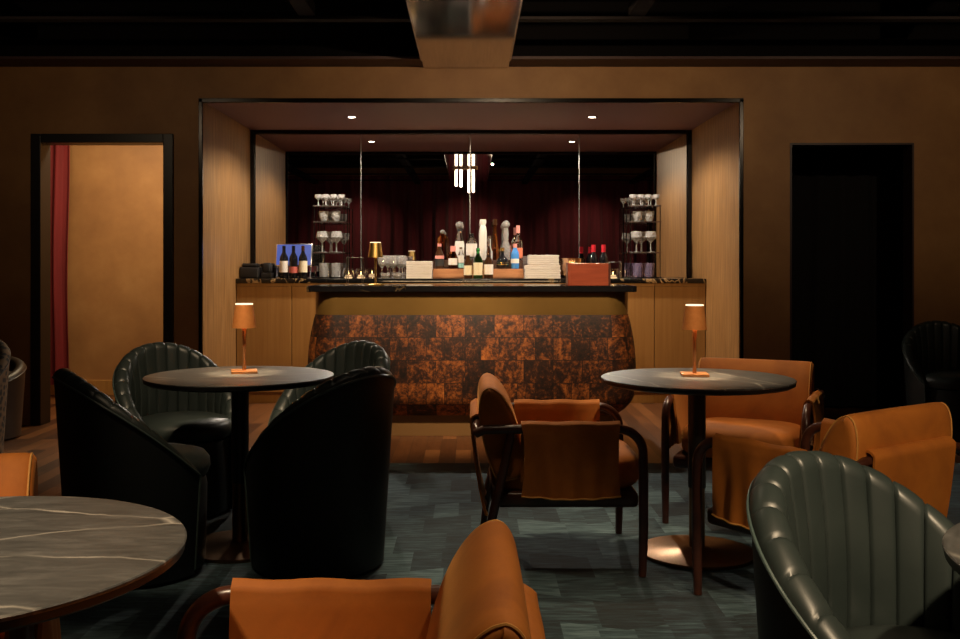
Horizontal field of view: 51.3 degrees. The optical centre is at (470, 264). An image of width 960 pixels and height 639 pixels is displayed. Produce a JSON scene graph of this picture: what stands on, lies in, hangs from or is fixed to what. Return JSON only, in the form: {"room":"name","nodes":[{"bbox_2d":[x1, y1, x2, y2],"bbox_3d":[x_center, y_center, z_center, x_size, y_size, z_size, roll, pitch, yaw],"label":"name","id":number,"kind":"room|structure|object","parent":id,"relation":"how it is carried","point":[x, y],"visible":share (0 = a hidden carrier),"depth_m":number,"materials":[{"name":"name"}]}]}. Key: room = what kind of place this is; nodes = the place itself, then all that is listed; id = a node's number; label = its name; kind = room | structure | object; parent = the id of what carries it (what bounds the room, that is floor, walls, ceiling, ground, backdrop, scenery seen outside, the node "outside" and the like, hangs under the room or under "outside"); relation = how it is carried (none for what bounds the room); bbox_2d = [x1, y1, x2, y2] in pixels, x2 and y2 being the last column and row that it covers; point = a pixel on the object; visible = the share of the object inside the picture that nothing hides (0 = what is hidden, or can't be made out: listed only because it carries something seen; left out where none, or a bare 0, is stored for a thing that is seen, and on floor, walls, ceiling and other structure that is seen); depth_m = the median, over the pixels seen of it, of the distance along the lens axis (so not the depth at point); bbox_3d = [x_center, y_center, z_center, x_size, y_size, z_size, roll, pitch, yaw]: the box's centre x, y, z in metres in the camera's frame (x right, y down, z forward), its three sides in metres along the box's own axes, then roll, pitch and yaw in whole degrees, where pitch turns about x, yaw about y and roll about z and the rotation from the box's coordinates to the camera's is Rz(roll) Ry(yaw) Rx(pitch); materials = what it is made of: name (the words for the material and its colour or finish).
{"room":"cocktail bar lounge","nodes":[
{"label":"cocktail bar lounge","id":0,"kind":"room"},
{"bbox_2d":[67,145,162,379],"bbox_3d":[-3.685,-0.130,9.410,3.030,2.700,0.100,0,0,0],"label":"wall","id":1,"kind":"structure","parent":0,"point":[115,282],"depth_m":9.36,"materials":[{"name":"paint"}]},
{"bbox_2d":[50,380,113,395],"bbox_3d":[-3.685,1.147,9.351,3.030,0.145,0.018,0,0,0],"label":"baseboard","id":2,"kind":"structure","parent":1,"relation":"attached to","point":[105,386],"depth_m":9.34,"materials":[{"name":"brown wood"}]},
{"bbox_2d":[203,103,249,366],"bbox_3d":[-2.120,-0.023,8.562,0.100,2.486,1.876,0,0,0],"label":"wall","id":3,"kind":"structure","parent":0,"point":[226,142],"depth_m":8.36,"materials":[{"name":"brown wood"}]},
{"bbox_2d":[207,103,734,129],"bbox_3d":[0.000,-1.316,8.577,4.340,0.100,1.906,0,0,0],"label":"ceiling","id":4,"kind":"structure","parent":0,"point":[254,116],"depth_m":8.47,"materials":[{"name":"red paint"}]},
{"bbox_2d":[0,67,959,424],"bbox_3d":[0.000,-0.355,7.695,10.400,3.150,0.150,0,0,0],"label":"wall","id":5,"kind":"structure","parent":0,"point":[783,106],"depth_m":7.62,"materials":[{"name":"paint"}]},
{"bbox_2d":[31,134,173,425],"bbox_3d":[-2.806,0.111,7.688,1.082,2.218,0.185,0,0,0],"label":"door frame","id":6,"kind":"structure","parent":5,"relation":"in","point":[40,143],"depth_m":7.59,"materials":[{"name":"black wood"}]},
{"bbox_2d":[407,0,520,67],"bbox_3d":[-0.038,-1.639,4.100,0.646,0.282,7.000,0,0,0],"label":"air duct","id":7,"kind":"object","parent":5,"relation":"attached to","point":[449,33],"depth_m":6.39,"materials":[{"name":"metal"}]},
{"bbox_2d":[198,98,742,358],"bbox_3d":[0.000,-0.025,7.624,4.148,2.490,0.032,0,0,0],"label":"trim","id":8,"kind":"structure","parent":5,"relation":"attached to","point":[201,101],"depth_m":7.61,"materials":[{"name":"black metal"}]},
{"bbox_2d":[790,143,913,405],"bbox_3d":[2.902,0.145,7.696,0.945,2.150,0.159,0,0,0],"label":"door frame","id":9,"kind":"structure","parent":5,"relation":"in","point":[908,148],"depth_m":7.66,"materials":[{"name":"black"}]},
{"bbox_2d":[0,2,959,55],"bbox_3d":[0.000,-1.730,7.478,10.400,0.399,0.285,0,0,0],"label":"ceiling","id":10,"kind":"structure","parent":0,"point":[16,38],"depth_m":7.33,"materials":[{"name":"black paint"}]},
{"bbox_2d":[0,56,959,66],"bbox_3d":[0.000,-1.520,7.475,10.400,0.020,0.290,0,0,0],"label":"ceiling","id":11,"kind":"structure","parent":0,"point":[5,61],"depth_m":7.46,"materials":[{"name":"black paint"}]},
{"bbox_2d":[0,0,959,1],"bbox_3d":[0.000,-1.980,3.435,10.400,0.100,8.370,0,0,0],"label":"ceiling","id":12,"kind":"structure","parent":0,"point":[0,0],"depth_m":7.31,"materials":[{"name":"black paint"}]},
{"bbox_2d":[0,0,959,21],"bbox_3d":[0.000,-1.562,3.020,10.400,0.095,6.440,0,0,0],"label":"ceiling beams","id":13,"kind":"structure","parent":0,"point":[637,9],"depth_m":6.16,"materials":[{"name":"black"}]},
{"bbox_2d":[406,0,522,60],"bbox_3d":[-0.038,-1.527,3.965,0.662,0.066,6.730,0,0,0],"label":"trim","id":14,"kind":"structure","parent":13,"relation":"attached to","point":[406,0],"depth_m":6.30,"materials":[{"name":"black metal"}]},
{"bbox_2d":[3,396,959,495],"bbox_3d":[0.000,1.270,4.425,10.400,0.100,10.350,0,0,0],"label":"floor","id":15,"kind":"structure","parent":0,"point":[645,418],"depth_m":6.87,"materials":[{"name":"brown wood"}]},
{"bbox_2d":[0,340,10,452],"bbox_3d":[-3.169,0.840,6.169,0.607,0.761,0.591,0,0,-14],"label":"armchair","id":16,"kind":"object","parent":15,"relation":"on","point":[5,352],"visible":0.96,"depth_m":6.19,"materials":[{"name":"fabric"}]},
{"bbox_2d":[4,356,26,439],"bbox_3d":[-3.457,0.940,7.062,0.597,0.561,0.580,0,0,25],"label":"leather chair","id":17,"kind":"object","parent":15,"relation":"on","point":[17,367],"visible":0.79,"depth_m":7.01,"materials":[{"name":"black leather"}]},
{"bbox_2d":[237,283,291,402],"bbox_3d":[-1.823,0.691,9.099,0.486,1.058,0.582,0,0,0],"label":"base cabinet","id":18,"kind":"object","parent":15,"relation":"on","point":[269,343],"visible":0.58,"depth_m":8.81,"materials":[{"name":"brown wood"}]},
{"bbox_2d":[236,278,705,282],"bbox_3d":[0.000,0.140,9.076,4.134,0.040,0.583,0,0,0],"label":"countertop","id":19,"kind":"structure","parent":18,"relation":"on","point":[240,280],"depth_m":8.79,"materials":[{"name":"black stone"}]},
{"bbox_2d":[240,263,261,277],"bbox_3d":[-1.980,0.052,9.000,0.170,0.135,0.180,0,0,0],"label":"receipt printer","id":20,"kind":"object","parent":19,"relation":"on","point":[248,270],"visible":0.91,"depth_m":8.91,"materials":[{"name":"black plastic"}]},
{"bbox_2d":[261,263,273,277],"bbox_3d":[-1.831,0.050,9.000,0.090,0.140,0.120,0,0,0],"label":"card reader","id":21,"kind":"object","parent":19,"relation":"on","point":[267,268],"visible":0.95,"depth_m":8.95,"materials":[{"name":"black plastic"}]},
{"bbox_2d":[280,246,287,278],"bbox_3d":[-1.661,-0.025,8.880,0.078,0.290,0.078,0,0,0],"label":"wine bottle","id":22,"kind":"object","parent":19,"relation":"on","point":[283,258],"visible":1,"depth_m":8.85,"materials":[{"name":"black glass"}]},
{"bbox_2d":[289,246,297,278],"bbox_3d":[-1.576,-0.025,8.880,0.078,0.290,0.078,0,0,0],"label":"wine bottle","id":23,"kind":"object","parent":19,"relation":"on","point":[293,259],"visible":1,"depth_m":8.85,"materials":[{"name":"black glass"}]},
{"bbox_2d":[275,244,312,277],"bbox_3d":[-1.598,-0.037,9.035,0.330,0.312,0.110,0,0,0],"label":"display stand","id":24,"kind":"object","parent":19,"relation":"on","point":[308,247],"visible":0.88,"depth_m":9.03,"materials":[{"name":"blue metal"}]},
{"bbox_2d":[299,246,306,278],"bbox_3d":[-1.492,-0.025,8.880,0.078,0.290,0.078,0,0,0],"label":"wine bottle","id":25,"kind":"object","parent":19,"relation":"on","point":[302,258],"visible":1,"depth_m":8.85,"materials":[{"name":"black glass"}]},
{"bbox_2d":[313,205,347,277],"bbox_3d":[-1.288,-0.213,9.200,0.290,0.665,0.260,0,0,0],"label":"glass rack","id":26,"kind":"object","parent":19,"relation":"on","point":[317,206],"visible":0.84,"depth_m":9.10,"materials":[{"name":"black metal"}]},
{"bbox_2d":[316,231,328,251],"bbox_3d":[-1.360,-0.212,9.140,0.115,0.192,0.110,0,0,-44],"label":"goblet","id":27,"kind":"object","parent":26,"relation":"on","point":[321,236],"visible":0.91,"depth_m":9.10,"materials":[{"name":"clear glass"}]},
{"bbox_2d":[319,263,328,276],"bbox_3d":[-1.343,0.046,9.150,0.091,0.130,0.096,0,0,-21],"label":"tumbler","id":28,"kind":"object","parent":26,"relation":"on","point":[323,267],"visible":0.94,"depth_m":9.11,"materials":[{"name":"clear glass"}]},
{"bbox_2d":[330,263,340,276],"bbox_3d":[-1.238,0.046,9.150,0.091,0.130,0.096,0,0,38],"label":"tumbler","id":29,"kind":"object","parent":26,"relation":"on","point":[335,267],"visible":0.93,"depth_m":9.11,"materials":[{"name":"clear glass"}]},
{"bbox_2d":[331,211,340,220],"bbox_3d":[-1.238,-0.444,9.150,0.089,0.095,0.094,0,0,-36],"label":"drinking glass","id":30,"kind":"object","parent":26,"relation":"on","point":[335,215],"visible":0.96,"depth_m":9.12,"materials":[{"name":"clear glass"}]},
{"bbox_2d":[330,231,342,251],"bbox_3d":[-1.228,-0.212,9.140,0.115,0.192,0.110,0,0,-4],"label":"goblet","id":31,"kind":"object","parent":26,"relation":"on","point":[336,236],"visible":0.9,"depth_m":9.10,"materials":[{"name":"clear glass"}]},
{"bbox_2d":[343,268,353,278],"bbox_3d":[-1.085,0.074,8.860,0.104,0.090,0.104,0,0,0],"label":"glass","id":32,"kind":"object","parent":19,"relation":"on","point":[351,270],"visible":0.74,"depth_m":8.82,"materials":[{"name":"white"}]},
{"bbox_2d":[355,268,366,277],"bbox_3d":[-0.979,0.074,8.900,0.104,0.090,0.104,0,0,0],"label":"glass","id":33,"kind":"object","parent":19,"relation":"on","point":[359,271],"visible":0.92,"depth_m":8.86,"materials":[{"name":"clear glass"}]},
{"bbox_2d":[378,255,385,277],"bbox_3d":[-0.795,0.017,8.930,0.080,0.205,0.080,0,0,-40],"label":"wine glass","id":34,"kind":"object","parent":19,"relation":"on","point":[381,260],"visible":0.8,"depth_m":8.90,"materials":[{"name":"clear glass"}]},
{"bbox_2d":[389,255,396,277],"bbox_3d":[-0.697,0.017,8.930,0.080,0.205,0.080,0,0,-8],"label":"wine glass","id":35,"kind":"object","parent":19,"relation":"on","point":[392,258],"visible":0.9,"depth_m":8.90,"materials":[{"name":"clear glass"}]},
{"bbox_2d":[398,255,406,277],"bbox_3d":[-0.612,0.017,8.930,0.080,0.205,0.080,0,0,-20],"label":"wine glass","id":36,"kind":"object","parent":19,"relation":"on","point":[402,259],"visible":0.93,"depth_m":8.90,"materials":[{"name":"clear glass"}]},
{"bbox_2d":[406,261,432,278],"bbox_3d":[-0.457,0.043,8.880,0.229,0.153,0.160,0,0,0],"label":"napkin stack","id":37,"kind":"object","parent":19,"relation":"on","point":[412,271],"visible":1,"depth_m":8.80,"materials":[{"name":"paper"}]},
{"bbox_2d":[464,255,471,278],"bbox_3d":[-0.027,0.017,8.860,0.076,0.205,0.076,0,0,0],"label":"beer bottle","id":38,"kind":"object","parent":19,"relation":"on","point":[467,264],"visible":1,"depth_m":8.83,"materials":[{"name":"brown glass"}]},
{"bbox_2d":[473,248,482,278],"bbox_3d":[0.062,-0.015,8.860,0.086,0.268,0.086,0,0,0],"label":"bottle","id":39,"kind":"object","parent":19,"relation":"on","point":[477,262],"visible":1,"depth_m":8.83,"materials":[{"name":"green glass"}]},
{"bbox_2d":[433,260,523,277],"bbox_3d":[0.065,0.037,9.065,0.810,0.165,0.270,0,0,0],"label":"tray","id":40,"kind":"object","parent":19,"relation":"on","point":[446,272],"visible":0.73,"depth_m":8.93,"materials":[{"name":"brown wood"}]},
{"bbox_2d":[435,244,443,268],"bbox_3d":[-0.283,-0.079,8.995,0.082,0.225,0.082,0,0,0],"label":"liquor bottle","id":41,"kind":"object","parent":40,"relation":"on","point":[439,255],"visible":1,"depth_m":8.96,"materials":[{"name":"brown glass"}]},
{"bbox_2d":[437,230,447,259],"bbox_3d":[-0.260,-0.185,9.130,0.100,0.277,0.100,0,0,0],"label":"decanter","id":42,"kind":"object","parent":40,"relation":"on","point":[442,239],"visible":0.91,"depth_m":9.09,"materials":[{"name":"orange glass"}]},
{"bbox_2d":[448,246,457,268],"bbox_3d":[-0.162,-0.069,8.995,0.082,0.205,0.082,0,0,0],"label":"liquor bottle","id":43,"kind":"object","parent":40,"relation":"on","point":[452,260],"visible":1,"depth_m":8.97,"materials":[{"name":"orange"}]},
{"bbox_2d":[455,221,463,257],"bbox_3d":[-0.105,-0.222,9.130,0.091,0.352,0.091,0,0,0],"label":"bottle","id":44,"kind":"object","parent":40,"relation":"on","point":[459,242],"visible":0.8,"depth_m":9.10,"materials":[{"name":"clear glass"}]},
{"bbox_2d":[458,247,463,268],"bbox_3d":[-0.090,-0.064,8.995,0.054,0.195,0.054,0,0,0],"label":"bottle","id":45,"kind":"object","parent":40,"relation":"on","point":[460,255],"visible":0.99,"depth_m":8.97,"materials":[{"name":"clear glass"}]},
{"bbox_2d":[466,233,476,259],"bbox_3d":[0.005,-0.169,9.130,0.102,0.245,0.102,0,0,0],"label":"liquor bottle","id":46,"kind":"object","parent":40,"relation":"on","point":[471,243],"visible":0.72,"depth_m":9.09,"materials":[{"name":"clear glass"}]},
{"bbox_2d":[479,219,486,259],"bbox_3d":[0.110,-0.232,9.130,0.072,0.372,0.072,0,0,0],"label":"ceramic bottle","id":47,"kind":"object","parent":40,"relation":"on","point":[482,232],"visible":0.85,"depth_m":9.10,"materials":[{"name":"white ceramic"}]},
{"bbox_2d":[486,236,492,260],"bbox_3d":[0.166,-0.114,8.995,0.060,0.295,0.060,0,0,0],"label":"bottle","id":48,"kind":"object","parent":40,"relation":"on","point":[489,250],"visible":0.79,"depth_m":8.98,"materials":[{"name":"clear glass"}]},
{"bbox_2d":[491,219,498,259],"bbox_3d":[0.219,-0.231,9.130,0.076,0.370,0.076,0,0,0],"label":"bottle","id":49,"kind":"object","parent":40,"relation":"on","point":[495,247],"visible":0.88,"depth_m":9.11,"materials":[{"name":"orange glass"}]},
{"bbox_2d":[496,248,508,268],"bbox_3d":[0.283,-0.061,8.995,0.116,0.190,0.116,0,0,0],"label":"bottle","id":50,"kind":"object","parent":40,"relation":"on","point":[502,262],"visible":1,"depth_m":8.96,"materials":[{"name":"black glass"}]},
{"bbox_2d":[502,220,510,259],"bbox_3d":[0.320,-0.227,9.130,0.084,0.361,0.084,0,0,0],"label":"decanter","id":51,"kind":"object","parent":40,"relation":"on","point":[505,224],"visible":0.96,"depth_m":9.11,"materials":[{"name":"white"}]},
{"bbox_2d":[511,244,518,268],"bbox_3d":[0.396,-0.079,8.995,0.074,0.225,0.074,0,0,0],"label":"bottle","id":52,"kind":"object","parent":40,"relation":"on","point":[514,254],"visible":1,"depth_m":8.97,"materials":[{"name":"blue glass"}]},
{"bbox_2d":[513,225,522,259],"bbox_3d":[0.429,-0.203,9.130,0.086,0.315,0.086,0,0,0],"label":"bottle","id":53,"kind":"object","parent":40,"relation":"on","point":[517,240],"visible":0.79,"depth_m":9.10,"materials":[{"name":"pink glass"}]},
{"bbox_2d":[484,254,492,278],"bbox_3d":[0.155,0.013,8.860,0.084,0.213,0.084,0,0,0],"label":"bottle","id":54,"kind":"object","parent":19,"relation":"on","point":[488,263],"visible":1,"depth_m":8.83,"materials":[{"name":"brown glass"}]},
{"bbox_2d":[524,265,560,278],"bbox_3d":[0.631,0.060,8.880,0.315,0.118,0.160,0,0,0],"label":"napkin stack","id":55,"kind":"object","parent":19,"relation":"on","point":[528,274],"visible":1,"depth_m":8.80,"materials":[{"name":"paper"}]},
{"bbox_2d":[527,255,558,264],"bbox_3d":[0.639,-0.045,8.880,0.274,0.086,0.160,0,0,0],"label":"napkin stack","id":56,"kind":"object","parent":55,"relation":"on","point":[531,259],"visible":1,"depth_m":8.80,"materials":[{"name":"paper"}]},
{"bbox_2d":[561,258,584,276],"bbox_3d":[0.910,0.029,8.920,0.210,0.180,0.210,0,0,0],"label":"bowl","id":57,"kind":"object","parent":19,"relation":"on","point":[565,260],"visible":0.44,"depth_m":8.85,"materials":[{"name":"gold metal"}]},
{"bbox_2d":[589,245,597,262],"bbox_3d":[1.090,-0.030,8.900,0.080,0.300,0.080,0,0,0],"label":"wine bottle","id":58,"kind":"object","parent":19,"relation":"on","point":[593,258],"visible":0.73,"depth_m":8.88,"materials":[{"name":"black glass"}]},
{"bbox_2d":[599,245,607,262],"bbox_3d":[1.179,-0.030,8.900,0.080,0.300,0.080,0,0,0],"label":"wine bottle","id":59,"kind":"object","parent":19,"relation":"on","point":[603,258],"visible":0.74,"depth_m":8.88,"materials":[{"name":"black glass"}]},
{"bbox_2d":[625,205,660,277],"bbox_3d":[1.582,-0.213,9.200,0.290,0.665,0.260,0,0,0],"label":"glass rack","id":60,"kind":"object","parent":19,"relation":"on","point":[630,206],"visible":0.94,"depth_m":9.08,"materials":[{"name":"black metal"}]},
{"bbox_2d":[631,231,641,251],"bbox_3d":[1.510,-0.212,9.140,0.115,0.192,0.110,0,0,34],"label":"goblet","id":61,"kind":"object","parent":60,"relation":"on","point":[636,236],"visible":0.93,"depth_m":9.10,"materials":[{"name":"clear glass"}]},
{"bbox_2d":[632,211,642,220],"bbox_3d":[1.522,-0.444,9.150,0.094,0.095,0.089,0,0,-18],"label":"crystal bowl","id":62,"kind":"object","parent":60,"relation":"on","point":[637,215],"visible":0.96,"depth_m":9.12,"materials":[{"name":"white"}]},
{"bbox_2d":[633,263,642,276],"bbox_3d":[1.527,0.046,9.150,0.091,0.130,0.096,0,0,13],"label":"tumbler","id":63,"kind":"object","parent":60,"relation":"on","point":[637,267],"visible":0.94,"depth_m":9.11,"materials":[{"name":"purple glass"}]},
{"bbox_2d":[644,211,653,220],"bbox_3d":[1.632,-0.444,9.150,0.094,0.095,0.089,0,0,24],"label":"crystal bowl","id":64,"kind":"object","parent":60,"relation":"on","point":[649,215],"visible":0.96,"depth_m":9.12,"materials":[{"name":"white"}]},
{"bbox_2d":[644,263,654,276],"bbox_3d":[1.632,0.046,9.150,0.096,0.130,0.091,0,0,-36],"label":"tumbler","id":65,"kind":"object","parent":60,"relation":"on","point":[648,267],"visible":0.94,"depth_m":9.11,"materials":[{"name":"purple glass"}]},
{"bbox_2d":[644,231,656,251],"bbox_3d":[1.642,-0.212,9.140,0.115,0.192,0.110,0,0,44],"label":"goblet","id":66,"kind":"object","parent":60,"relation":"on","point":[650,236],"visible":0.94,"depth_m":9.10,"materials":[{"name":"clear glass"}]},
{"bbox_2d":[292,283,472,366],"bbox_3d":[-0.780,0.691,9.099,1.596,1.058,0.582,0,0,0],"label":"base cabinet","id":67,"kind":"object","parent":15,"relation":"on","point":[303,302],"visible":0.12,"depth_m":8.81,"materials":[{"name":"brown wood"}]},
{"bbox_2d":[306,284,636,435],"bbox_3d":[0.005,0.683,7.330,2.364,1.073,0.674,0,0,0],"label":"bar counter","id":68,"kind":"object","parent":15,"relation":"on","point":[540,341],"depth_m":7.02,"materials":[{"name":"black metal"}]},
{"bbox_2d":[346,257,363,285],"bbox_3d":[-0.829,0.045,7.150,0.115,0.203,0.106,0,0,0],"label":"wire holder","id":69,"kind":"object","parent":68,"relation":"on","point":[346,257],"visible":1,"depth_m":7.10,"materials":[{"name":"silver metal"}]},
{"bbox_2d":[367,242,383,285],"bbox_3d":[-0.688,-0.010,7.200,0.114,0.312,0.114,0,0,-11],"label":"lamp","id":70,"kind":"object","parent":68,"relation":"on","point":[375,248],"visible":0.99,"depth_m":7.17,"materials":[{"name":"gold metal"}]},
{"bbox_2d":[566,263,610,285],"bbox_3d":[0.833,0.066,7.120,0.301,0.162,0.156,0,0,0],"label":"wooden box","id":71,"kind":"object","parent":68,"relation":"on","point":[577,274],"visible":1,"depth_m":7.04,"materials":[{"name":"brown wood"}]},
{"bbox_2d":[33,463,959,638],"bbox_3d":[0.500,1.217,3.165,5.000,0.006,5.930,0,0,0],"label":"carpet","id":72,"kind":"object","parent":15,"relation":"on","point":[583,574],"visible":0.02,"depth_m":3.96,"materials":[{"name":"grey carpet"}]},
{"bbox_2d":[0,452,60,638],"bbox_3d":[-1.312,0.847,2.237,0.748,0.733,0.695,0,0,-18],"label":"armchair","id":73,"kind":"object","parent":72,"relation":"on","point":[18,471],"visible":0.17,"depth_m":2.50,"materials":[{"name":"orange leather"}]},
{"bbox_2d":[0,453,37,496],"bbox_3d":[-1.379,0.669,2.448,0.574,0.377,0.188,0,0,-18],"label":"cushion","id":74,"kind":"object","parent":73,"relation":"on","point":[18,471],"depth_m":2.52,"materials":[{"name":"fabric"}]},
{"bbox_2d":[0,496,186,632],"bbox_3d":[-0.886,0.844,1.655,0.800,0.740,0.800,0,0,0],"label":"cafe table","id":75,"kind":"object","parent":72,"relation":"on","point":[61,556],"visible":1,"depth_m":1.66,"materials":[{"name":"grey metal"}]},
{"bbox_2d":[52,368,210,585],"bbox_3d":[-1.345,0.804,3.973,0.593,0.816,0.611,0,0,-2],"label":"tub chair","id":76,"kind":"object","parent":72,"relation":"on","point":[106,452],"visible":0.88,"depth_m":3.73,"materials":[{"name":"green leather"}]},
{"bbox_2d":[112,342,231,517],"bbox_3d":[-1.450,0.804,4.949,0.611,0.816,0.593,0,0,-9],"label":"tub chair","id":77,"kind":"object","parent":72,"relation":"on","point":[200,419],"visible":0.52,"depth_m":4.92,"materials":[{"name":"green leather"}]},
{"bbox_2d":[142,366,333,563],"bbox_3d":[-0.994,0.844,4.305,0.800,0.740,0.800,0,0,-17],"label":"cafe table","id":78,"kind":"object","parent":72,"relation":"on","point":[229,546],"visible":0.82,"depth_m":4.27,"materials":[{"name":"grey stone"}]},
{"bbox_2d":[231,303,257,373],"bbox_3d":[-0.998,0.321,4.400,0.112,0.306,0.112,0,0,-14],"label":"table lamp","id":79,"kind":"object","parent":78,"relation":"on","point":[244,315],"visible":1,"depth_m":4.37,"materials":[{"name":"orange metal"}]},
{"bbox_2d":[243,366,395,578],"bbox_3d":[-0.606,0.804,4.055,0.611,0.816,0.593,0,0,-25],"label":"tub chair","id":80,"kind":"object","parent":72,"relation":"on","point":[316,478],"visible":1,"depth_m":3.82,"materials":[{"name":"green leather"}]},
{"bbox_2d":[268,340,389,424],"bbox_3d":[-0.705,0.804,5.035,0.593,0.816,0.611,0,0,-26],"label":"tub chair","id":81,"kind":"object","parent":72,"relation":"on","point":[346,357],"visible":0.18,"depth_m":5.21,"materials":[{"name":"green leather"}]},
{"bbox_2d":[177,519,544,638],"bbox_3d":[-0.225,0.847,1.625,0.695,0.733,0.748,0,0,0],"label":"armchair","id":82,"kind":"object","parent":72,"relation":"on","point":[482,593],"visible":1,"depth_m":1.91,"materials":[{"name":"orange leather"}]},
{"bbox_2d":[426,521,530,638],"bbox_3d":[-0.004,0.669,1.625,0.188,0.377,0.574,0,0,0],"label":"cushion","id":83,"kind":"object","parent":82,"relation":"on","point":[482,593],"depth_m":1.58,"materials":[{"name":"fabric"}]},
{"bbox_2d":[470,373,647,576],"bbox_3d":[0.343,0.847,4.210,0.695,0.733,0.748,0,0,0],"label":"armchair","id":84,"kind":"object","parent":72,"relation":"on","point":[554,452],"visible":0.99,"depth_m":3.88,"materials":[{"name":"orange leather"}]},
{"bbox_2d":[478,373,520,479],"bbox_3d":[0.122,0.669,4.210,0.188,0.377,0.574,0,0,0],"label":"cushion","id":85,"kind":"object","parent":84,"relation":"on","point":[495,407],"depth_m":3.92,"materials":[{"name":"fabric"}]},
{"bbox_2d":[601,368,796,570],"bbox_3d":[0.951,0.844,4.210,0.800,0.740,0.800,0,0,-36],"label":"cafe table","id":86,"kind":"object","parent":72,"relation":"on","point":[718,554],"visible":0.86,"depth_m":4.17,"materials":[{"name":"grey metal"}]},
{"bbox_2d":[680,304,709,376],"bbox_3d":[0.957,0.321,4.280,0.112,0.306,0.112,0,0,6],"label":"table lamp","id":87,"kind":"object","parent":86,"relation":"on","point":[694,319],"visible":1,"depth_m":4.25,"materials":[{"name":"orange metal"}]},
{"bbox_2d":[661,357,824,522],"bbox_3d":[1.338,0.847,4.866,0.748,0.733,0.695,0,0,25],"label":"armchair","id":88,"kind":"object","parent":72,"relation":"on","point":[780,418],"visible":0.62,"depth_m":4.90,"materials":[{"name":"orange leather"}]},
{"bbox_2d":[697,357,814,424],"bbox_3d":[1.432,0.669,5.067,0.574,0.377,0.188,0,0,25],"label":"cushion","id":89,"kind":"object","parent":88,"relation":"on","point":[786,406],"depth_m":4.99,"materials":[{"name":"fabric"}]},
{"bbox_2d":[692,402,959,595],"bbox_3d":[1.279,0.847,3.594,0.748,0.733,0.695,0,0,-35],"label":"armchair","id":90,"kind":"object","parent":72,"relation":"on","point":[914,446],"visible":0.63,"depth_m":3.41,"materials":[{"name":"orange leather"}]},
{"bbox_2d":[820,402,950,467],"bbox_3d":[1.405,0.669,3.413,0.574,0.377,0.188,0,0,-35],"label":"cushion","id":91,"kind":"object","parent":90,"relation":"on","point":[855,436],"depth_m":3.28,"materials":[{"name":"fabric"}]},
{"bbox_2d":[746,451,959,638],"bbox_3d":[0.842,0.804,1.919,0.611,0.816,0.593,0,0,-5],"label":"tub chair","id":92,"kind":"object","parent":72,"relation":"on","point":[842,549],"visible":0.98,"depth_m":2.10,"materials":[{"name":"green leather"}]},
{"bbox_2d":[942,523,959,574],"bbox_3d":[1.172,0.844,1.550,0.800,0.740,0.800,0,0,21],"label":"cafe table","id":93,"kind":"object","parent":72,"relation":"on","point":[950,540],"visible":1,"depth_m":1.68,"materials":[{"name":"grey stone"}]},
{"bbox_2d":[473,283,653,402],"bbox_3d":[0.818,0.691,9.099,1.595,1.058,0.582,0,0,0],"label":"base cabinet","id":94,"kind":"object","parent":15,"relation":"on","point":[641,302],"visible":0.15,"depth_m":8.81,"materials":[{"name":"brown wood"}]},
{"bbox_2d":[653,283,704,402],"bbox_3d":[1.841,0.691,9.099,0.449,1.058,0.582,0,0,0],"label":"base cabinet","id":95,"kind":"object","parent":15,"relation":"on","point":[673,346],"visible":0.53,"depth_m":8.81,"materials":[{"name":"brown wood"}]},
{"bbox_2d":[902,320,959,442],"bbox_3d":[3.366,0.812,7.040,0.611,0.816,0.593,0,0,35],"label":"tub chair","id":96,"kind":"object","parent":15,"relation":"on","point":[930,349],"visible":0.88,"depth_m":7.09,"materials":[{"name":"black leather"}]},
{"bbox_2d":[692,103,738,357],"bbox_3d":[2.120,-0.023,8.562,0.100,2.486,1.876,0,0,0],"label":"wall","id":97,"kind":"structure","parent":0,"point":[715,142],"depth_m":8.36,"materials":[{"name":"brown wood"}]},
{"bbox_3d":[0.000,-0.023,9.480,4.340,2.486,0.100,0,0,0],"label":"wall","id":98,"kind":"structure","parent":0,"visible":0},
{"bbox_2d":[255,134,360,277],"bbox_3d":[-1.532,-0.555,9.405,0.990,1.350,0.010,0,0,0],"label":"mirror panel","id":99,"kind":"object","parent":98,"relation":"attached to","point":[290,169],"visible":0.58,"depth_m":9.40,"materials":[{"name":"clear glass"}]},
{"bbox_2d":[361,134,469,277],"bbox_3d":[-0.521,-0.555,9.405,1.019,1.350,0.010,0,0,0],"label":"mirror panel","id":100,"kind":"object","parent":98,"relation":"attached to","point":[414,187],"visible":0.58,"depth_m":9.40,"materials":[{"name":"clear glass"}]},
{"bbox_2d":[250,130,691,277],"bbox_3d":[0.000,-0.573,9.400,4.140,1.386,0.060,0,0,0],"label":"trim","id":101,"kind":"structure","parent":98,"relation":"attached to","point":[252,132],"depth_m":9.37,"materials":[{"name":"black metal"}]},
{"bbox_2d":[470,134,578,277],"bbox_3d":[0.503,-0.555,9.405,1.019,1.350,0.010,0,0,0],"label":"mirror panel","id":102,"kind":"object","parent":98,"relation":"attached to","point":[529,181],"visible":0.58,"depth_m":9.40,"materials":[{"name":"clear glass"}]},
{"bbox_2d":[579,134,686,277],"bbox_3d":[1.523,-0.555,9.405,1.008,1.350,0.010,0,0,0],"label":"mirror panel","id":103,"kind":"object","parent":98,"relation":"attached to","point":[612,167],"visible":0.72,"depth_m":9.40,"materials":[{"name":"clear glass"}]},
{"bbox_3d":[-3.685,-1.530,8.565,3.030,0.100,1.590,0,0,0],"label":"ceiling","id":104,"kind":"structure","parent":0,"visible":0},
{"bbox_2d":[50,145,69,384],"bbox_3d":[-3.827,-0.150,9.154,0.314,2.500,0.082,0,0,0],"label":"curtain","id":105,"kind":"object","parent":104,"relation":"hanging from","point":[59,154],"visible":0.53,"depth_m":9.16,"materials":[{"name":"red fabric"}]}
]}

